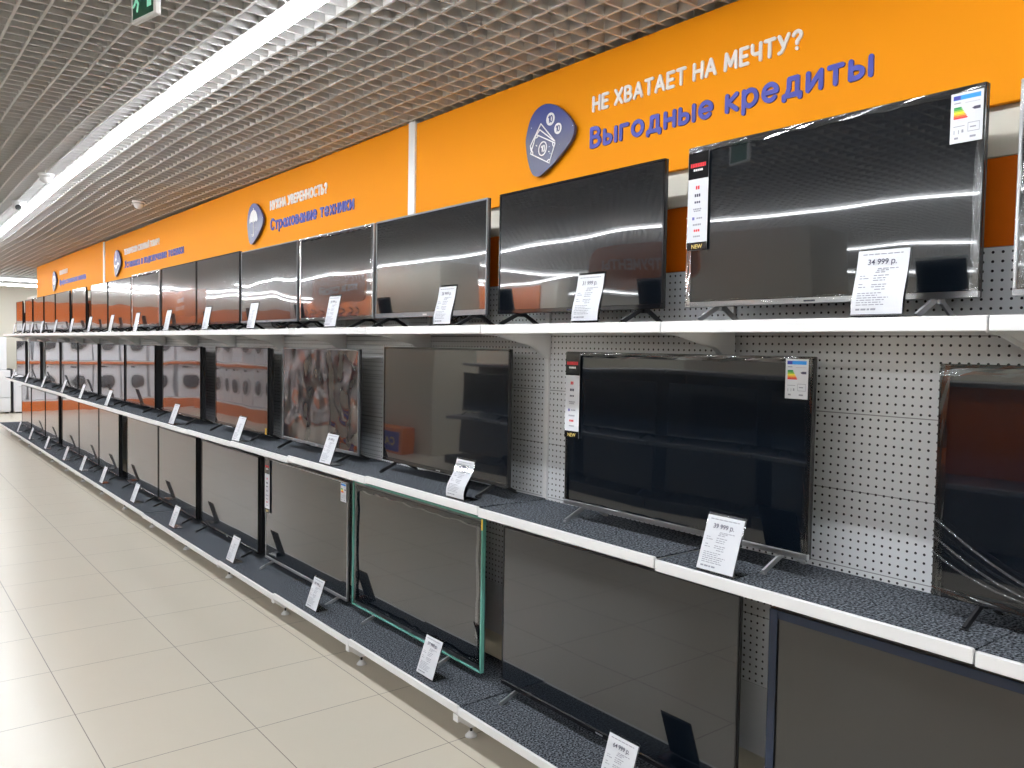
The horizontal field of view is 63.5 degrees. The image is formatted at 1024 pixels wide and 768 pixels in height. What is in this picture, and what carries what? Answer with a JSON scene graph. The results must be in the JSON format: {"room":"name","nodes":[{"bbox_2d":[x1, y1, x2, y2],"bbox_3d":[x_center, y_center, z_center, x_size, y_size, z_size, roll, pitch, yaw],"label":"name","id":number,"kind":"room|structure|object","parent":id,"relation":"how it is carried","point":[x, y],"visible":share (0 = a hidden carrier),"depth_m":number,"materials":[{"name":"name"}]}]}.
{"room":"electronics store","nodes":[
{"label":"electronics store","id":0,"kind":"room"},
{"bbox_2d":[0,285,36,370],"bbox_3d":[-15.825,-1.131,16.909,14.400,3.600,0.200,-1,3,-38],"label":"wall","id":1,"kind":"structure","parent":0,"point":[9,295],"depth_m":19.79,"materials":[{"name":"beige paint"}]},
{"bbox_2d":[0,412,539,767],"bbox_3d":[-7.774,1.306,6.698,14.400,0.100,26.400,-1,3,-38],"label":"floor","id":2,"kind":"structure","parent":0,"point":[122,645],"depth_m":4.26,"materials":[{"name":"tile"}]},
{"bbox_2d":[0,370,10,412],"bbox_3d":[-11.796,0.168,18.769,0.660,0.980,0.666,-1,3,-38],"label":"refrigerator","id":3,"kind":"object","parent":2,"relation":"on","point":[5,385],"visible":0.94,"depth_m":18.66,"materials":[{"name":"white metal"}]},
{"bbox_2d":[0,337,6,369],"bbox_3d":[-11.790,-0.694,18.710,0.560,0.745,0.590,-1,3,-38],"label":"freezer","id":4,"kind":"object","parent":3,"relation":"on","point":[3,345],"visible":1,"depth_m":18.61,"materials":[{"name":"white"}]},
{"bbox_2d":[13,371,22,412],"bbox_3d":[-11.252,0.173,19.210,0.600,0.950,0.645,-1,3,-38],"label":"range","id":5,"kind":"object","parent":2,"relation":"on","point":[17,388],"visible":0.32,"depth_m":18.85,"materials":[{"name":"white metal"}]},
{"bbox_2d":[0,296,35,434],"bbox_3d":[-8.964,-0.362,14.997,0.495,2.465,1.002,-1,3,-38],"label":"bay","id":6,"kind":"object","parent":2,"relation":"on","point":[3,424],"visible":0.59,"depth_m":15.13,"materials":[{"name":"white metal"}]},
{"bbox_2d":[12,301,24,333],"bbox_3d":[-8.909,-1.199,15.030,0.230,0.589,0.720,-1,3,-38],"label":"television","id":7,"kind":"object","parent":6,"relation":"on","point":[20,315],"visible":0.77,"depth_m":14.93,"materials":[{"name":"black plastic"}]},
{"bbox_2d":[13,341,33,378],"bbox_3d":[-8.845,-0.442,14.965,0.230,0.673,1.030,-1,3,-38],"label":"television","id":8,"kind":"object","parent":6,"relation":"on","point":[21,346],"visible":0.86,"depth_m":14.80,"materials":[{"name":"black plastic"}]},
{"bbox_2d":[6,295,45,439],"bbox_3d":[-8.347,-0.318,14.211,0.495,2.465,1.002,-1,3,-38],"label":"bay","id":9,"kind":"object","parent":2,"relation":"on","point":[22,428],"visible":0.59,"depth_m":14.19,"materials":[{"name":"white metal"}]},
{"bbox_2d":[20,385,31,430],"bbox_3d":[-8.306,0.406,14.215,0.230,0.743,1.010,-1,3,-38],"label":"television","id":10,"kind":"object","parent":9,"relation":"on","point":[26,390],"visible":0.75,"depth_m":14.13,"materials":[{"name":"black plastic"}]},
{"bbox_2d":[21,299,36,333],"bbox_3d":[-8.255,-1.152,14.197,0.230,0.589,0.760,-1,3,-38],"label":"television","id":11,"kind":"object","parent":9,"relation":"on","point":[28,303],"visible":0.68,"depth_m":14.19,"materials":[{"name":"black plastic"}]},
{"bbox_2d":[14,331,56,446],"bbox_3d":[-7.730,-0.273,13.426,0.495,2.465,1.002,-1,3,-38],"label":"bay","id":12,"kind":"object","parent":2,"relation":"on","point":[21,435],"visible":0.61,"depth_m":13.45,"materials":[{"name":"white metal"}]},
{"bbox_2d":[27,388,45,438],"bbox_3d":[-7.560,0.461,13.264,0.230,0.743,1.270,-1,3,-38],"label":"television","id":13,"kind":"object","parent":12,"relation":"on","point":[38,396],"visible":0.72,"depth_m":13.21,"materials":[{"name":"black plastic"}]},
{"bbox_2d":[27,341,48,382],"bbox_3d":[-7.911,-0.374,13.775,0.230,0.673,1.100,-1,3,-38],"label":"television","id":14,"kind":"object","parent":12,"relation":"on","point":[35,347],"visible":0.97,"depth_m":13.62,"materials":[{"name":"black plastic"}]},
{"bbox_2d":[32,296,50,332],"bbox_3d":[-7.651,-1.107,13.428,0.230,0.589,0.960,-1,3,-38],"label":"television","id":15,"kind":"object","parent":12,"relation":"on","point":[38,303],"visible":0.78,"depth_m":13.40,"materials":[{"name":"black plastic"}]},
{"bbox_2d":[23,329,69,453],"bbox_3d":[-7.112,-0.227,12.640,0.495,2.465,1.002,-1,3,-38],"label":"bay","id":16,"kind":"object","parent":2,"relation":"on","point":[35,441],"visible":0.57,"depth_m":12.67,"materials":[{"name":"white metal"}]},
{"bbox_2d":[41,392,61,446],"bbox_3d":[-6.804,0.516,12.302,0.230,0.743,1.080,-1,3,-38],"label":"television","id":17,"kind":"object","parent":16,"relation":"on","point":[53,410],"visible":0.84,"depth_m":12.17,"materials":[{"name":"black plastic"}]},
{"bbox_2d":[42,294,61,332],"bbox_3d":[-7.018,-1.061,12.622,0.230,0.589,0.890,-1,3,-38],"label":"television","id":18,"kind":"object","parent":16,"relation":"on","point":[49,300],"visible":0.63,"depth_m":12.60,"materials":[{"name":"black plastic"}]},
{"bbox_2d":[41,342,68,387],"bbox_3d":[-6.905,-0.300,12.494,0.230,0.673,1.180,-1,3,-38],"label":"television","id":19,"kind":"object","parent":16,"relation":"on","point":[52,349],"visible":0.87,"depth_m":12.41,"materials":[{"name":"black plastic"}]},
{"bbox_2d":[34,329,83,461],"bbox_3d":[-6.495,-0.182,11.854,0.495,2.465,1.002,-1,3,-38],"label":"bay","id":20,"kind":"object","parent":2,"relation":"on","point":[40,447],"visible":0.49,"depth_m":11.87,"materials":[{"name":"white metal"}]},
{"bbox_2d":[51,290,76,332],"bbox_3d":[-6.386,-1.015,11.817,0.230,0.589,1.040,-1,3,-38],"label":"television","id":21,"kind":"object","parent":20,"relation":"on","point":[63,300],"visible":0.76,"depth_m":11.72,"materials":[{"name":"black plastic"}]},
{"bbox_2d":[46,290,99,470],"bbox_3d":[-5.878,-0.137,11.069,0.495,2.465,1.002,-1,3,-38],"label":"bay","id":22,"kind":"object","parent":2,"relation":"on","point":[57,456],"visible":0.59,"depth_m":11.15,"materials":[{"name":"white metal"}]},
{"bbox_2d":[57,397,78,457],"bbox_3d":[-5.958,0.577,11.226,0.230,0.743,1.120,-1,3,-38],"label":"television","id":23,"kind":"object","parent":22,"relation":"on","point":[70,408],"visible":0.72,"depth_m":11.18,"materials":[{"name":"glass"}]},
{"bbox_2d":[57,342,78,392],"bbox_3d":[-6.106,-0.242,11.477,0.230,0.673,1.130,-1,3,-38],"label":"television","id":24,"kind":"object","parent":22,"relation":"on","point":[69,350],"visible":0.8,"depth_m":11.39,"materials":[{"name":"black plastic"}]},
{"bbox_2d":[37,241,105,297],"bbox_3d":[-6.728,-1.632,12.455,0.050,0.582,5.080,-1,3,-38],"label":"sign board","id":25,"kind":"object","parent":22,"relation":"attached to","point":[82,268],"visible":1,"depth_m":12.01,"materials":[{"name":"orange"}]},
{"bbox_2d":[67,287,94,332],"bbox_3d":[-5.685,-0.964,10.924,0.230,0.589,0.870,-1,3,-38],"label":"television","id":26,"kind":"object","parent":22,"relation":"on","point":[80,305],"visible":0.79,"depth_m":10.82,"materials":[{"name":"black plastic"}]},
{"bbox_2d":[59,328,118,481],"bbox_3d":[-5.261,-0.092,10.283,0.495,2.465,1.002,-1,3,-38],"label":"bay","id":27,"kind":"object","parent":2,"relation":"on","point":[73,465],"visible":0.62,"depth_m":10.32,"materials":[{"name":"white metal"}]},
{"bbox_2d":[74,402,98,468],"bbox_3d":[-5.250,0.629,10.324,0.230,0.743,1.120,-1,3,-38],"label":"television","id":28,"kind":"object","parent":27,"relation":"on","point":[88,415],"visible":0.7,"depth_m":10.27,"materials":[{"name":"glass"}]},
{"bbox_2d":[74,343,100,397],"bbox_3d":[-5.364,-0.180,10.532,0.230,0.673,1.120,-1,3,-38],"label":"television","id":29,"kind":"object","parent":27,"relation":"on","point":[89,353],"visible":0.87,"depth_m":10.39,"materials":[{"name":"black plastic"}]},
{"bbox_2d":[86,282,117,331],"bbox_3d":[-4.959,-0.911,10.000,0.230,0.589,0.880,-1,3,-38],"label":"television","id":30,"kind":"object","parent":27,"relation":"on","point":[99,292],"visible":0.77,"depth_m":9.95,"materials":[{"name":"black plastic"}]},
{"bbox_2d":[75,327,139,493],"bbox_3d":[-4.644,-0.047,9.497,0.495,2.465,1.002,-1,3,-38],"label":"bay","id":31,"kind":"object","parent":2,"relation":"on","point":[90,476],"visible":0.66,"depth_m":9.64,"materials":[{"name":"white metal"}]},
{"bbox_2d":[93,408,126,480],"bbox_3d":[-4.587,0.677,9.479,0.230,0.743,0.970,-1,3,-38],"label":"television","id":32,"kind":"object","parent":31,"relation":"on","point":[110,423],"visible":0.84,"depth_m":9.37,"materials":[{"name":"glass"}]},
{"bbox_2d":[96,344,135,404],"bbox_3d":[-4.565,-0.122,9.515,0.230,0.673,1.120,-1,3,-38],"label":"television","id":33,"kind":"object","parent":31,"relation":"on","point":[113,356],"visible":0.9,"depth_m":9.42,"materials":[{"name":"black plastic"}]},
{"bbox_2d":[103,277,140,331],"bbox_3d":[-4.343,-0.866,9.216,0.230,0.589,1.030,-1,3,-38],"label":"television","id":34,"kind":"object","parent":31,"relation":"on","point":[119,291],"visible":0.76,"depth_m":9.14,"materials":[{"name":"black plastic"}]},
{"bbox_2d":[94,327,165,508],"bbox_3d":[-4.027,-0.002,8.712,0.495,2.465,1.002,-1,3,-38],"label":"bay","id":35,"kind":"object","parent":2,"relation":"on","point":[113,489],"visible":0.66,"depth_m":8.74,"materials":[{"name":"white metal"}]},
{"bbox_2d":[120,344,165,412],"bbox_3d":[-3.823,-0.070,8.570,0.230,0.673,1.120,-1,3,-38],"label":"television","id":36,"kind":"object","parent":35,"relation":"on","point":[144,363],"visible":0.94,"depth_m":8.39,"materials":[{"name":"black plastic"}]},
{"bbox_2d":[126,269,163,331],"bbox_3d":[-3.678,-0.824,8.368,0.230,0.602,1.020,-1,3,-38],"label":"television","id":37,"kind":"object","parent":35,"relation":"on","point":[146,286],"visible":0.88,"depth_m":8.28,"materials":[{"name":"black plastic"}]},
{"bbox_2d":[116,325,197,527],"bbox_3d":[-3.410,0.043,7.926,0.495,2.465,1.002,-1,3,-38],"label":"bay","id":38,"kind":"object","parent":2,"relation":"on","point":[142,508],"visible":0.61,"depth_m":7.92,"materials":[{"name":"white metal"}]},
{"bbox_2d":[130,483,141,502],"bbox_3d":[-3.603,1.042,7.934,0.076,0.176,0.146,-1,3,-38],"label":"price card","id":39,"kind":"object","parent":38,"relation":"on","point":[137,486],"visible":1,"depth_m":7.92,"materials":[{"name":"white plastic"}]},
{"bbox_2d":[121,417,159,501],"bbox_3d":[-3.708,0.742,8.360,0.230,0.743,1.160,-1,3,-38],"label":"television","id":40,"kind":"object","parent":38,"relation":"on","point":[142,437],"visible":0.79,"depth_m":8.30,"materials":[{"name":"glass"}]},
{"bbox_2d":[105,124,408,281],"bbox_3d":[-2.847,-1.339,7.514,0.050,0.562,7.360,-1,3,-38],"label":"sign board","id":41,"kind":"object","parent":38,"relation":"attached to","point":[365,182],"visible":1,"depth_m":5.97,"materials":[{"name":"orange plastic"}]},
{"bbox_2d":[143,324,235,549],"bbox_3d":[-2.793,0.088,7.140,0.495,2.465,1.002,-1,3,-38],"label":"bay","id":42,"kind":"object","parent":2,"relation":"on","point":[161,520],"visible":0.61,"depth_m":7.30,"materials":[{"name":"white metal"}]},
{"bbox_2d":[163,309,176,330],"bbox_3d":[-2.960,-0.553,7.165,0.076,0.183,0.146,-1,3,-38],"label":"price card","id":43,"kind":"object","parent":42,"relation":"on","point":[169,312],"visible":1,"depth_m":7.14,"materials":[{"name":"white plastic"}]},
{"bbox_2d":[169,403,181,424],"bbox_3d":[-2.881,0.255,7.082,0.076,0.176,0.146,-1,3,-38],"label":"price card","id":44,"kind":"object","parent":42,"relation":"on","point":[177,406],"visible":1,"depth_m":7.07,"materials":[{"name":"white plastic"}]},
{"bbox_2d":[169,504,182,527],"bbox_3d":[-2.814,1.105,6.929,0.076,0.176,0.146,-1,3,-38],"label":"price card","id":45,"kind":"object","parent":42,"relation":"on","point":[177,508],"visible":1,"depth_m":6.92,"materials":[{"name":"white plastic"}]},
{"bbox_2d":[153,427,200,523],"bbox_3d":[-2.989,0.800,7.445,0.230,0.743,1.120,-1,3,-38],"label":"television","id":46,"kind":"object","parent":42,"relation":"on","point":[179,454],"visible":0.9,"depth_m":7.33,"materials":[{"name":"black plastic"}]},
{"bbox_2d":[156,261,201,330],"bbox_3d":[-2.997,-0.774,7.502,0.230,0.602,1.030,-1,3,-38],"label":"television","id":47,"kind":"object","parent":42,"relation":"on","point":[178,282],"visible":0.79,"depth_m":7.44,"materials":[{"name":"black plastic"}]},
{"bbox_2d":[157,345,212,424],"bbox_3d":[-2.963,-0.008,7.475,0.230,0.673,1.120,-1,3,-38],"label":"television","id":48,"kind":"object","parent":42,"relation":"on","point":[184,367],"visible":1,"depth_m":7.34,"materials":[{"name":"black plastic"}]},
{"bbox_2d":[176,322,283,577],"bbox_3d":[-2.176,0.133,6.355,0.495,2.465,1.002,-1,3,-38],"label":"bay","id":49,"kind":"object","parent":2,"relation":"on","point":[212,545],"visible":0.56,"depth_m":6.28,"materials":[{"name":"white metal"}]},
{"bbox_2d":[201,306,211,329],"bbox_3d":[-2.324,-0.507,6.355,0.076,0.183,0.146,-1,3,-38],"label":"price card","id":50,"kind":"object","parent":49,"relation":"on","point":[208,309],"visible":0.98,"depth_m":6.33,"materials":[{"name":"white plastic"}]},
{"bbox_2d":[191,251,246,329],"bbox_3d":[-2.353,-0.728,6.682,0.230,0.602,1.020,-1,3,-38],"label":"television","id":51,"kind":"object","parent":49,"relation":"on","point":[218,278],"visible":0.89,"depth_m":6.61,"materials":[{"name":"black plastic"}]},
{"bbox_2d":[195,440,264,557],"bbox_3d":[-2.168,0.860,6.400,0.230,0.743,1.250,-1,3,-38],"label":"television","id":52,"kind":"object","parent":49,"relation":"on","point":[232,479],"visible":0.94,"depth_m":6.28,"materials":[{"name":"black plastic"}]},
{"bbox_2d":[209,346,279,440],"bbox_3d":[-2.042,0.055,6.302,0.230,0.673,1.100,-1,3,-38],"label":"television","id":53,"kind":"object","parent":49,"relation":"on","point":[244,376],"visible":0.94,"depth_m":6.18,"materials":[{"name":"black plastic"}]},
{"bbox_2d":[218,320,346,614],"bbox_3d":[-1.559,0.178,5.569,0.495,2.465,1.002,-1,3,-38],"label":"bay","id":54,"kind":"object","parent":2,"relation":"on","point":[274,578],"visible":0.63,"depth_m":5.57,"materials":[{"name":"white metal"}]},
{"bbox_2d":[226,534,242,563],"bbox_3d":[-1.956,1.161,5.836,0.076,0.176,0.146,-1,3,-38],"label":"price card","id":55,"kind":"object","parent":54,"relation":"on","point":[236,540],"visible":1,"depth_m":5.83,"materials":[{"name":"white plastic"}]},
{"bbox_2d":[232,415,248,441],"bbox_3d":[-1.924,0.315,5.864,0.076,0.176,0.146,-1,3,-38],"label":"price card","id":56,"kind":"object","parent":54,"relation":"on","point":[242,420],"visible":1,"depth_m":5.85,"materials":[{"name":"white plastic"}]},
{"bbox_2d":[246,302,259,328],"bbox_3d":[-1.738,-0.464,5.609,0.076,0.183,0.146,-1,3,-38],"label":"price card","id":57,"kind":"object","parent":54,"relation":"on","point":[254,306],"visible":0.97,"depth_m":5.59,"materials":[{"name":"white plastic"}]},
{"bbox_2d":[236,240,308,328],"bbox_3d":[-1.700,-0.673,5.850,0.230,0.589,1.020,-1,3,-38],"label":"television","id":58,"kind":"object","parent":54,"relation":"on","point":[270,275],"visible":0.91,"depth_m":5.76,"materials":[{"name":"black plastic"}]},
{"bbox_2d":[260,458,351,604],"bbox_3d":[-1.314,0.915,5.312,0.230,0.743,1.240,-1,3,-38],"label":"television","id":59,"kind":"object","parent":54,"relation":"on","point":[308,513],"visible":0.99,"depth_m":5.22,"materials":[{"name":"black plastic"}]},
{"bbox_2d":[277,347,369,461],"bbox_3d":[-1.200,0.111,5.231,0.230,0.673,1.090,-1,3,-38],"label":"television","id":60,"kind":"object","parent":54,"relation":"on","point":[322,387],"visible":0.96,"depth_m":5.15,"materials":[{"name":"black plastic"}]},
{"bbox_2d":[273,317,431,665],"bbox_3d":[-0.942,0.223,4.783,0.495,2.465,1.002,-1,3,-38],"label":"bay","id":61,"kind":"object","parent":2,"relation":"on","point":[342,619],"visible":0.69,"depth_m":4.92,"materials":[{"name":"white metal"}]},
{"bbox_2d":[305,575,326,611],"bbox_3d":[-1.129,1.209,4.783,0.076,0.176,0.146,-1,3,-38],"label":"price card","id":62,"kind":"object","parent":61,"relation":"on","point":[318,584],"visible":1,"depth_m":4.77,"materials":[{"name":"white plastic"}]},
{"bbox_2d":[307,579,320,605],"bbox_3d":[-1.138,1.209,4.778,0.003,0.152,0.109,22,-11,-37],"label":"print","id":63,"kind":"object","parent":62,"relation":"on","point":[316,579],"depth_m":4.78},
{"bbox_2d":[319,432,341,465],"bbox_3d":[-1.038,0.369,4.736,0.076,0.176,0.146,-1,3,-38],"label":"price card","id":64,"kind":"object","parent":61,"relation":"on","point":[332,439],"visible":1,"depth_m":4.72,"materials":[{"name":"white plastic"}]},
{"bbox_2d":[324,294,341,327],"bbox_3d":[-0.991,-0.410,4.658,0.076,0.183,0.146,-1,3,-38],"label":"price card","id":65,"kind":"object","parent":61,"relation":"on","point":[334,300],"visible":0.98,"depth_m":4.64,"materials":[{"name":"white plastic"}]},
{"bbox_2d":[325,298,334,324],"bbox_3d":[-1.010,-0.409,4.646,0.002,0.152,0.109,12,-5,-38],"label":"print","id":66,"kind":"object","parent":65,"relation":"on","point":[330,298],"depth_m":4.65},
{"bbox_2d":[295,223,383,327],"bbox_3d":[-1.053,-0.626,5.027,0.230,0.589,0.980,-1,3,-38],"label":"television","id":67,"kind":"object","parent":61,"relation":"on","point":[343,262],"visible":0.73,"depth_m":4.93,"materials":[{"name":"black plastic"}]},
{"bbox_2d":[349,207,551,738],"bbox_3d":[-0.325,0.268,3.998,0.495,2.465,1.002,-1,3,-38],"label":"bay","id":68,"kind":"object","parent":2,"relation":"on","point":[398,652],"visible":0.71,"depth_m":3.92,"materials":[{"name":"white metal"}]},
{"bbox_2d":[352,481,486,673],"bbox_3d":[-0.493,0.952,4.266,0.230,0.752,1.261,-1,3,-38],"label":"television","id":69,"kind":"object","parent":68,"relation":"on","point":[419,565],"visible":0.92,"depth_m":4.17,"materials":[{"name":"black plastic"}]},
{"bbox_2d":[416,633,445,681],"bbox_3d":[-0.373,1.257,3.820,0.076,0.176,0.146,-1,3,-38],"label":"price card","id":70,"kind":"object","parent":68,"relation":"on","point":[433,645],"visible":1,"depth_m":3.81,"materials":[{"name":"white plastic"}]},
{"bbox_2d":[418,637,439,672],"bbox_3d":[-0.382,1.258,3.815,0.003,0.152,0.109,22,-11,-37],"label":"print","id":71,"kind":"object","parent":70,"relation":"on","point":[427,637],"depth_m":3.82},
{"bbox_2d":[371,197,494,326],"bbox_3d":[-0.412,-0.579,4.210,0.230,0.589,1.040,-1,3,-38],"label":"television","id":72,"kind":"object","parent":68,"relation":"on","point":[417,254],"visible":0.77,"depth_m":4.13,"materials":[{"name":"black plastic"}]},
{"bbox_2d":[433,284,457,325],"bbox_3d":[-0.288,-0.358,3.763,0.077,0.183,0.146,-1,3,-38],"label":"price card","id":73,"kind":"object","parent":68,"relation":"on","point":[443,313],"visible":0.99,"depth_m":3.74,"materials":[{"name":"white paper"}]},
{"bbox_2d":[435,288,453,321],"bbox_3d":[-0.308,-0.358,3.749,0.006,0.152,0.109,13,-5,-38],"label":"print","id":74,"kind":"object","parent":73,"relation":"on","point":[444,308],"depth_m":3.74,"materials":[{"name":"grey paper"}]},
{"bbox_2d":[379,347,516,497],"bbox_3d":[-0.337,0.157,4.131,0.230,0.673,1.120,-1,3,-38],"label":"television","id":75,"kind":"object","parent":68,"relation":"on","point":[441,406],"visible":1,"depth_m":4.04,"materials":[{"name":"black glass"}]},
{"bbox_2d":[446,457,477,500],"bbox_3d":[-0.225,0.422,3.698,0.078,0.176,0.146,-1,3,-38],"label":"price card","id":76,"kind":"object","parent":68,"relation":"on","point":[458,483],"visible":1,"depth_m":3.69,"materials":[{"name":"white paper"}]},
{"bbox_2d":[448,461,470,494],"bbox_3d":[-0.236,0.421,3.691,0.015,0.152,0.109,23,-11,-37],"label":"print","id":77,"kind":"object","parent":76,"relation":"on","point":[458,483],"depth_m":3.69,"materials":[{"name":"grey paper"}]},
{"bbox_2d":[416,0,1023,212],"bbox_3d":[1.000,-1.050,2.614,0.051,0.545,4.967,-1,3,-38],"label":"sign board","id":78,"kind":"object","parent":68,"relation":"attached to","point":[740,68],"visible":1,"depth_m":2.96,"materials":[{"name":"orange plastic"}]},
{"bbox_2d":[458,169,735,767],"bbox_3d":[0.292,0.313,3.212,0.495,2.465,1.002,-1,3,-38],"label":"bay","id":79,"kind":"object","parent":2,"relation":"on","point":[540,735],"visible":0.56,"depth_m":3.23,"materials":[{"name":"white metal"}]},
{"bbox_2d":[498,158,668,323],"bbox_3d":[0.264,-0.530,3.350,0.230,0.589,0.970,-1,3,-38],"label":"television","id":80,"kind":"object","parent":79,"relation":"on","point":[614,221],"visible":0.84,"depth_m":3.26,"materials":[{"name":"black plastic"}]},
{"bbox_2d":[571,271,606,322],"bbox_3d":[0.292,-0.316,3.024,0.077,0.183,0.146,-1,3,-38],"label":"price card","id":81,"kind":"object","parent":79,"relation":"on","point":[586,307],"visible":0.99,"depth_m":3.01,"materials":[{"name":"white paper"}]},
{"bbox_2d":[574,276,600,317],"bbox_3d":[0.272,-0.315,3.011,0.006,0.152,0.109,13,-5,-38],"label":"print","id":82,"kind":"object","parent":81,"relation":"on","point":[587,300],"depth_m":3.01,"materials":[{"name":"grey paper"}]},
{"bbox_2d":[498,526,742,767],"bbox_3d":[0.365,1.023,3.174,0.230,0.743,1.240,-1,3,-38],"label":"television","id":83,"kind":"object","parent":79,"relation":"on","point":[604,643],"visible":0.94,"depth_m":3.06,"materials":[{"name":"black plastic"}]},
{"bbox_2d":[601,729,639,767],"bbox_3d":[0.374,1.316,2.870,0.076,0.176,0.146,-1,3,-38],"label":"price card","id":84,"kind":"object","parent":79,"relation":"on","point":[619,752],"visible":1,"depth_m":2.87,"materials":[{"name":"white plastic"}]},
{"bbox_2d":[604,736,633,767],"bbox_3d":[0.364,1.316,2.865,0.003,0.152,0.109,22,-11,-37],"label":"print","id":85,"kind":"object","parent":84,"relation":"on","point":[612,736],"depth_m":2.87},
{"bbox_2d":[563,352,817,574],"bbox_3d":[0.584,0.229,2.958,0.230,0.673,1.110,-1,3,-38],"label":"television","id":86,"kind":"object","parent":79,"relation":"on","point":[660,439],"visible":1,"depth_m":2.85,"materials":[{"name":"black glass"}]},
{"bbox_2d":[655,102,1023,757],"bbox_3d":[0.909,0.358,2.426,0.495,2.465,1.002,-1,3,-38],"label":"bay","id":87,"kind":"object","parent":2,"relation":"on","point":[869,569],"visible":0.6,"depth_m":2.48,"materials":[{"name":"white metal"}]},
{"bbox_2d":[696,511,747,578],"bbox_3d":[0.655,0.498,2.580,0.076,0.176,0.146,-1,3,-38],"label":"price card","id":88,"kind":"object","parent":87,"relation":"on","point":[720,547],"visible":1,"depth_m":2.57,"materials":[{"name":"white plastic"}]},
{"bbox_2d":[700,518,739,567],"bbox_3d":[0.646,0.499,2.574,0.003,0.152,0.109,22,-11,-37],"label":"print","id":89,"kind":"object","parent":88,"relation":"on","point":[712,518],"depth_m":2.58},
{"bbox_2d":[685,81,990,320],"bbox_3d":[0.927,-0.488,2.506,0.230,0.602,0.960,-1,3,-38],"label":"television","id":90,"kind":"object","parent":87,"relation":"on","point":[781,216],"visible":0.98,"depth_m":2.42,"materials":[{"name":"black plastic"}]},
{"bbox_2d":[849,244,917,317],"bbox_3d":[0.971,-0.267,2.160,0.077,0.183,0.146,-1,3,-38],"label":"price card","id":91,"kind":"object","parent":87,"relation":"on","point":[880,286],"visible":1,"depth_m":2.14,"materials":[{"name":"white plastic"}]},
{"bbox_2d":[855,251,903,310],"bbox_3d":[0.951,-0.266,2.146,0.006,0.152,0.109,13,-5,-38],"label":"print","id":92,"kind":"object","parent":91,"relation":"on","point":[879,280],"depth_m":2.15,"materials":[{"name":"grey paper"}]},
{"bbox_2d":[765,606,1023,767],"bbox_3d":[1.200,1.087,2.111,0.230,0.743,1.240,-1,3,-38],"label":"television","id":93,"kind":"object","parent":87,"relation":"on","point":[838,696],"visible":0.98,"depth_m":2.30,"materials":[{"name":"black plastic"}]},
{"bbox_2d":[975,314,1023,680],"bbox_3d":[1.526,0.403,1.641,0.495,2.465,1.002,-1,3,-38],"label":"bay","id":94,"kind":"object","parent":2,"relation":"on","point":[1004,656],"visible":1,"depth_m":1.92,"materials":[{"name":"white metal"}]},
{"bbox_2d":[931,364,1023,631],"bbox_3d":[1.501,0.307,1.791,0.230,0.673,1.120,-1,3,-38],"label":"television","id":95,"kind":"object","parent":94,"relation":"on","point":[978,550],"visible":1,"depth_m":2.12,"materials":[{"name":"black plastic"}]},
{"bbox_2d":[1012,78,1023,296],"bbox_3d":[1.565,-0.435,1.694,0.230,0.589,0.950,-1,3,-38],"label":"television","id":96,"kind":"object","parent":94,"relation":"on","point":[1018,262],"visible":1,"depth_m":2.04,"materials":[{"name":"black plastic"}]},
{"bbox_2d":[0,0,737,282],"bbox_3d":[-7.705,-1.710,6.547,13.903,0.106,25.950,-1,3,-38],"label":"ceiling","id":97,"kind":"structure","parent":0,"point":[347,73],"depth_m":4.03,"materials":[{"name":"white metal"}]},
{"bbox_2d":[0,276,36,281],"bbox_3d":[-12.438,-2.075,14.678,10.600,0.080,0.050,-1,3,-38],"label":"lamp","id":98,"kind":"object","parent":97,"relation":"attached to","point":[15,278],"visible":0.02,"depth_m":16.63,"materials":[{"name":"white"}]},
{"bbox_2d":[0,281,36,286],"bbox_3d":[-13.611,-2.159,16.171,10.600,0.080,0.050,-1,3,-38],"label":"lamp","id":99,"kind":"object","parent":97,"relation":"attached to","point":[1,282],"visible":0.31,"depth_m":18.27,"materials":[{"name":"white"}]},
{"bbox_2d":[12,200,25,211],"bbox_3d":[-4.569,-1.646,7.669,0.112,0.099,0.114,-1,3,-38],"label":"security camera","id":100,"kind":"object","parent":97,"relation":"attached to","point":[18,205],"visible":1,"depth_m":7.63,"materials":[{"name":"white plastic"}]},
{"bbox_2d":[37,172,53,183],"bbox_3d":[-3.666,-1.616,6.511,0.116,0.075,0.116,-1,3,-38],"label":"smoke detector","id":101,"kind":"object","parent":97,"relation":"attached to","point":[45,177],"visible":1,"depth_m":6.48,"materials":[{"name":"white plastic"}]},
{"bbox_2d":[132,200,145,208],"bbox_3d":[-3.389,-1.625,7.517,0.116,0.075,0.116,-1,3,-38],"label":"smoke detector","id":102,"kind":"object","parent":97,"relation":"attached to","point":[139,204],"visible":1,"depth_m":7.48,"materials":[{"name":"white plastic"}]},
{"bbox_2d":[131,0,160,25],"bbox_3d":[-1.164,-1.283,2.631,0.156,0.245,0.024,3,3,39],"label":"exit sign","id":103,"kind":"object","parent":97,"relation":"hanging from","point":[142,10],"visible":1,"depth_m":2.62,"materials":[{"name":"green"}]},
{"bbox_2d":[0,0,327,235],"bbox_3d":[-3.837,-1.653,6.947,0.050,0.145,21.000,-1,3,-38],"label":"lamp","id":104,"kind":"object","parent":97,"relation":"attached to","point":[294,11],"visible":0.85,"depth_m":4.05,"materials":[{"name":"white plastic"}]},
{"bbox_2d":[123,0,764,767],"bbox_3d":[-2.117,-0.460,6.966,0.160,3.600,19.600,-1,3,-38],"label":"wall","id":105,"kind":"structure","parent":0,"point":[493,640],"depth_m":3.92,"materials":[{"name":"beige"}]},
{"bbox_2d":[408,120,419,214],"bbox_3d":[-0.546,-1.171,4.599,0.032,0.570,0.069,-1,3,-38],"label":"trim","id":106,"kind":"structure","parent":105,"relation":"attached to","point":[412,153],"depth_m":4.58,"materials":[{"name":"white"}]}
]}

